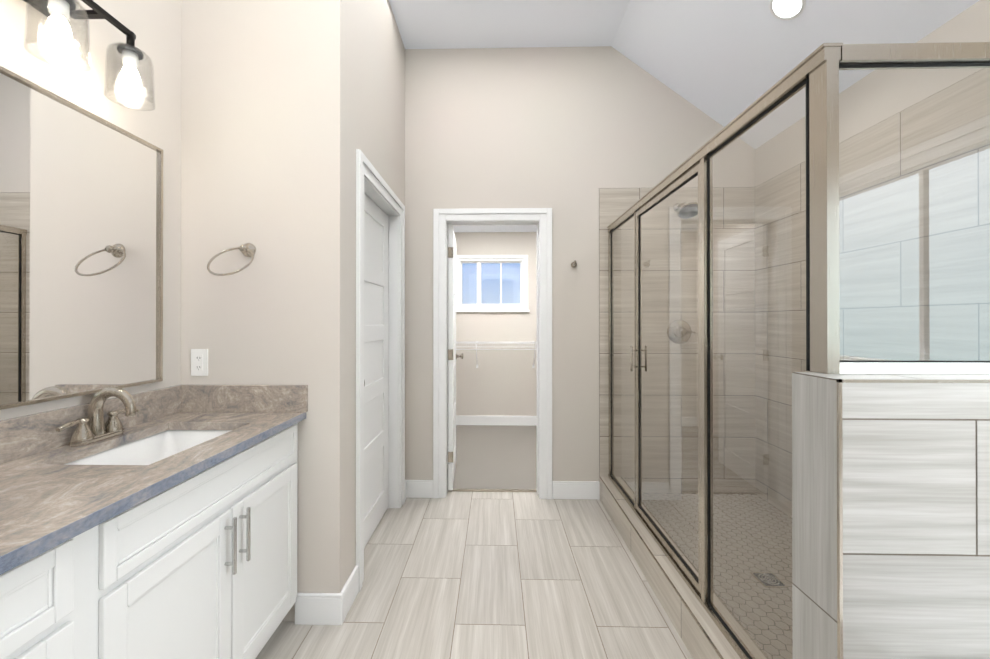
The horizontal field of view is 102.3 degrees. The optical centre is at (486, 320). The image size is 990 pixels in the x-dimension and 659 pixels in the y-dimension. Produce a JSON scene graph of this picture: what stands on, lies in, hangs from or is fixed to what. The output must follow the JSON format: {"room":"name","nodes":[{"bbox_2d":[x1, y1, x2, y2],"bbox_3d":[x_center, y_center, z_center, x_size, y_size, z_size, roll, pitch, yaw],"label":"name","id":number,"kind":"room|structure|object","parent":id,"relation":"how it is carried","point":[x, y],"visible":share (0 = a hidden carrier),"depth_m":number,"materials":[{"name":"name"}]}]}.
{"room":"bathroom","nodes":[
{"label":"bathroom","id":0,"kind":"room"},
{"bbox_2d":[0,0,181,420],"bbox_3d":[-1.420,-0.362,0.649,0.120,3.330,4.908,0,0,1],"label":"wall","id":1,"kind":"structure","parent":0,"point":[155,26],"depth_m":1.53,"materials":[{"name":"paint"}]},
{"bbox_2d":[0,66,162,409],"bbox_3d":[-1.344,-0.227,0.868,0.022,0.940,1.510,0,0,1],"label":"mirror","id":2,"kind":"object","parent":1,"relation":"attached to","point":[81,251],"visible":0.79,"depth_m":1.29,"materials":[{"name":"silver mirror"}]},
{"bbox_2d":[23,0,154,110],"bbox_3d":[-1.260,-0.906,1.156,0.176,0.290,0.585,0,0,1],"label":"vanity light","id":3,"kind":"object","parent":1,"relation":"attached to","point":[58,13],"visible":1,"depth_m":1.22,"materials":[{"name":"glass"}]},
{"bbox_2d":[181,0,312,621],"bbox_3d":[-1.045,-0.359,1.797,0.581,3.330,0.120,0,0,1],"label":"wall","id":4,"kind":"structure","parent":0,"point":[246,121],"depth_m":1.74,"materials":[{"name":"paint"}]},
{"bbox_2d":[191,349,207,375],"bbox_3d":[-1.250,0.182,1.735,0.072,0.116,0.010,0,0,1],"label":"electrical outlet","id":5,"kind":"object","parent":4,"relation":"attached to","point":[199,362],"visible":1,"depth_m":1.73,"materials":[{"name":"white plastic"}]},
{"bbox_2d":[207,243,255,275],"bbox_3d":[-1.053,-0.257,1.658,0.179,0.160,0.156,0,0,1],"label":"towel ring","id":6,"kind":"object","parent":4,"relation":"attached to","point":[247,249],"visible":1,"depth_m":1.68,"materials":[{"name":"silver metal"}]},
{"bbox_2d":[295,480,599,624],"bbox_3d":[0.000,1.243,2.320,1.625,0.130,1.254,0,0,1],"label":"baseboard","id":7,"kind":"structure","parent":4,"relation":"attached to","point":[322,608],"depth_m":1.78,"materials":[{"name":"white wood"}]},
{"bbox_2d":[312,0,404,592],"bbox_3d":[-0.682,-0.357,2.348,0.120,3.330,1.238,0,0,1],"label":"wall","id":8,"kind":"structure","parent":0,"point":[358,75],"depth_m":1.74,"materials":[{"name":"paint"}]},
{"bbox_2d":[364,193,388,547],"bbox_3d":[-0.681,0.283,2.400,0.096,2.025,0.759,0,0,1],"label":"door","id":9,"kind":"structure","parent":8,"relation":"in","point":[376,245],"depth_m":2.50,"materials":[{"name":"white wood"}]},
{"bbox_2d":[356,149,404,591],"bbox_3d":[-0.670,0.240,2.399,0.141,2.135,0.955,0,0,1],"label":"door frame","id":10,"kind":"structure","parent":8,"relation":"attached to","point":[372,184],"depth_m":2.78,"materials":[{"name":"white wood"}]},
{"bbox_2d":[255,491,692,658],"bbox_3d":[0.275,1.352,0.602,3.511,0.102,4.898,0,0,1],"label":"floor","id":11,"kind":"structure","parent":0,"point":[489,575],"depth_m":1.91,"materials":[{"name":"beige tile"}]},
{"bbox_2d":[4,423,297,658],"bbox_3d":[-1.105,0.861,0.418,0.516,0.882,2.628,0,0,1],"label":"vanity cabinet","id":12,"kind":"object","parent":11,"relation":"on","point":[83,616],"visible":0.08,"depth_m":0.84,"materials":[{"name":"white wood"}]},
{"bbox_2d":[0,424,296,658],"bbox_3d":[-0.819,0.802,0.563,0.049,0.731,2.270,0,0,1],"label":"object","id":13,"kind":"object","parent":12,"relation":"attached to","point":[223,585],"visible":1,"depth_m":1.10,"materials":[{"name":"white wood"}]},
{"bbox_2d":[0,385,307,574],"bbox_3d":[-1.083,0.347,0.414,0.560,0.145,2.638,0,0,1],"label":"countertop","id":14,"kind":"structure","parent":12,"relation":"on","point":[49,499],"depth_m":1.13,"materials":[{"name":"stone"}]},
{"bbox_2d":[55,387,138,446],"bbox_3d":[-1.234,0.305,1.315,0.151,0.174,0.264,0,0,1],"label":"faucet","id":15,"kind":"object","parent":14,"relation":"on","point":[92,427],"visible":1,"depth_m":1.30,"materials":[{"name":"silver metal"}]},
{"bbox_2d":[64,430,231,464],"bbox_3d":[-1.075,0.494,1.313,0.376,0.141,0.508,0,0,1],"label":"sink basin","id":16,"kind":"object","parent":14,"relation":"in","point":[151,449],"visible":0.1,"depth_m":1.47,"materials":[{"name":"ceramic"}]},
{"bbox_2d":[448,489,536,491],"bbox_3d":[0.045,1.303,3.059,0.687,0.014,0.025,0,0,1],"label":"threshold","id":17,"kind":"object","parent":11,"relation":"on","point":[496,490],"depth_m":3.05,"materials":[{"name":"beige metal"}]},
{"bbox_2d":[599,477,765,658],"bbox_3d":[0.880,1.223,1.982,0.153,0.167,1.877,0,0,1],"label":"shower curb","id":18,"kind":"object","parent":11,"relation":"on","point":[701,635],"visible":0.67,"depth_m":1.76,"materials":[{"name":"tile"}]},
{"bbox_2d":[630,163,700,593],"bbox_3d":[0.885,0.235,1.982,0.096,1.746,0.753,0,0,1],"label":"shower door","id":19,"kind":"structure","parent":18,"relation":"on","point":[686,568],"depth_m":1.95,"materials":[{"name":"clear glass"}]},
{"bbox_2d":[607,43,842,658],"bbox_3d":[0.885,0.225,1.956,0.048,1.828,1.930,0,0,1],"label":"shower enclosure","id":20,"kind":"object","parent":18,"relation":"on","point":[815,73],"visible":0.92,"depth_m":1.31,"materials":[{"name":"clear glass"}]},
{"bbox_2d":[642,493,792,658],"bbox_3d":[1.447,1.278,1.973,0.987,0.057,1.885,0,0,1],"label":"shower floor","id":21,"kind":"structure","parent":11,"relation":"on","point":[780,577],"depth_m":2.13,"materials":[{"name":"beige tile"}]},
{"bbox_2d":[792,372,989,658],"bbox_3d":[1.359,0.719,0.962,1.119,1.170,0.146,0,0,1],"label":"wall","id":22,"kind":"structure","parent":11,"relation":"on","point":[890,516],"depth_m":0.90,"materials":[{"name":"tile"}]},
{"bbox_2d":[839,42,989,373],"bbox_3d":[1.395,-0.279,1.005,1.029,0.824,0.040,0,0,1],"label":"glass panel","id":23,"kind":"object","parent":22,"relation":"on","point":[922,56],"visible":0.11,"depth_m":1.01,"materials":[{"name":"clear glass"}]},
{"bbox_2d":[453,225,535,231],"bbox_3d":[0.523,-1.157,4.080,2.695,0.100,2.032,0,0,1],"label":"ceiling","id":24,"kind":"structure","parent":0,"point":[517,228],"depth_m":4.79,"materials":[{"name":"paint"}]},
{"bbox_2d":[454,232,536,415],"bbox_3d":[0.544,0.106,5.032,2.695,2.420,0.120,0,0,1],"label":"wall","id":25,"kind":"structure","parent":0,"point":[499,383],"depth_m":4.98,"materials":[{"name":"paint"}]},
{"bbox_2d":[456,255,529,311],"bbox_3d":[0.056,-0.462,5.011,0.950,0.715,0.125,0,0,1],"label":"window","id":26,"kind":"structure","parent":25,"relation":"in","point":[480,306],"depth_m":4.98,"materials":[{"name":"white"}]},
{"bbox_2d":[456,415,536,425],"bbox_3d":[0.542,1.251,4.960,2.455,0.130,0.016,0,0,1],"label":"baseboard","id":27,"kind":"structure","parent":25,"relation":"attached to","point":[498,420],"depth_m":4.96,"materials":[{"name":"white wood"}]},
{"bbox_2d":[456,341,536,367],"bbox_3d":[0.539,0.422,4.819,2.435,0.337,0.304,0,0,1],"label":"wire shelf","id":28,"kind":"object","parent":25,"relation":"attached to","point":[533,343],"visible":0.29,"depth_m":4.70,"materials":[{"name":"white metal"}]},
{"bbox_2d":[389,0,629,48],"bbox_3d":[-0.307,-2.077,0.630,2.346,0.100,4.908,0,0,1],"label":"ceiling","id":29,"kind":"structure","parent":0,"point":[441,24],"depth_m":2.70,"materials":[{"name":"paint"}]},
{"bbox_2d":[405,46,754,480],"bbox_3d":[0.617,-0.355,2.999,2.690,3.330,0.120,0,0,1],"label":"wall","id":30,"kind":"structure","parent":0,"point":[565,134],"depth_m":2.94,"materials":[{"name":"paint"}]},
{"bbox_2d":[433,208,551,498],"bbox_3d":[0.044,0.241,3.010,0.877,2.137,0.162,0,0,1],"label":"trim","id":31,"kind":"structure","parent":30,"relation":"attached to","point":[539,218],"depth_m":2.94,"materials":[{"name":"white wood"}]},
{"bbox_2d":[448,226,462,489],"bbox_3d":[-0.274,0.284,3.378,0.110,2.023,0.688,0,0,1],"label":"door","id":32,"kind":"structure","parent":31,"relation":"attached to","point":[453,356],"depth_m":3.04,"materials":[{"name":"white wood"}]},
{"bbox_2d":[571,260,576,267],"bbox_3d":[0.640,-0.412,2.907,0.044,0.048,0.061,0,0,1],"label":"robe hook","id":33,"kind":"object","parent":30,"relation":"attached to","point":[574,264],"visible":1,"depth_m":2.93,"materials":[{"name":"silver metal"}]},
{"bbox_2d":[599,187,755,493],"bbox_3d":[1.393,0.169,2.916,1.135,2.282,0.009,0,0,1],"label":"tiled wall","id":34,"kind":"structure","parent":30,"relation":"attached to","point":[615,204],"depth_m":2.91,"materials":[{"name":"brown tile"}]},
{"bbox_2d":[667,320,694,343],"bbox_3d":[1.403,0.083,2.877,0.176,0.176,0.070,0,0,1],"label":"shower valve","id":35,"kind":"object","parent":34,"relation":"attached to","point":[685,336],"depth_m":2.90,"materials":[{"name":"silver metal"}]},
{"bbox_2d":[673,202,697,218],"bbox_3d":[1.390,-0.785,2.791,0.156,0.146,0.250,0,0,1],"label":"shower head","id":36,"kind":"object","parent":34,"relation":"attached to","point":[691,207],"depth_m":2.73},
{"bbox_2d":[731,308,773,309],"bbox_3d":[1.845,-0.084,2.798,0.210,0.008,0.210,0,0,1],"label":"shower shelf","id":37,"kind":"object","parent":34,"relation":"attached to","point":[746,308],"depth_m":2.87,"materials":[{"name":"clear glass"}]},
{"bbox_2d":[611,0,979,148],"bbox_3d":[1.448,-1.648,0.590,1.165,0.958,4.908,0,0,1],"label":"ceiling","id":38,"kind":"structure","parent":0,"point":[723,63],"depth_m":2.35,"materials":[{"name":"paint"}]},
{"bbox_2d":[769,0,805,19],"bbox_3d":[1.498,-1.577,1.989,0.134,0.100,0.164,0,0,1],"label":"recessed light","id":39,"kind":"object","parent":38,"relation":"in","point":[786,9],"visible":1,"depth_m":2.01,"materials":[{"name":"white"}]},
{"bbox_2d":[755,0,989,185],"bbox_3d":[1.970,0.022,0.574,0.120,2.560,4.908,0,0,1],"label":"wall","id":40,"kind":"structure","parent":0,"point":[971,23],"depth_m":1.94,"materials":[{"name":"paint"}]},
{"bbox_2d":[755,68,989,517],"bbox_3d":[1.934,0.166,1.891,0.009,2.282,2.020,0,0,1],"label":"tiled wall","id":41,"kind":"structure","parent":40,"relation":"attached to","point":[795,328],"depth_m":1.93,"materials":[{"name":"brown tile"}]},
{"label":"outside","id":42,"kind":"structure","parent":0,"visible":0},
{"bbox_2d":[453,425,536,488],"bbox_3d":[0.523,1.357,4.067,2.695,0.112,2.042,0,0,1],"label":"floor carpet","id":43,"kind":"object","parent":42,"point":[496,456],"visible":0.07,"depth_m":3.79,"materials":[{"name":"beige carpet"}]}
]}

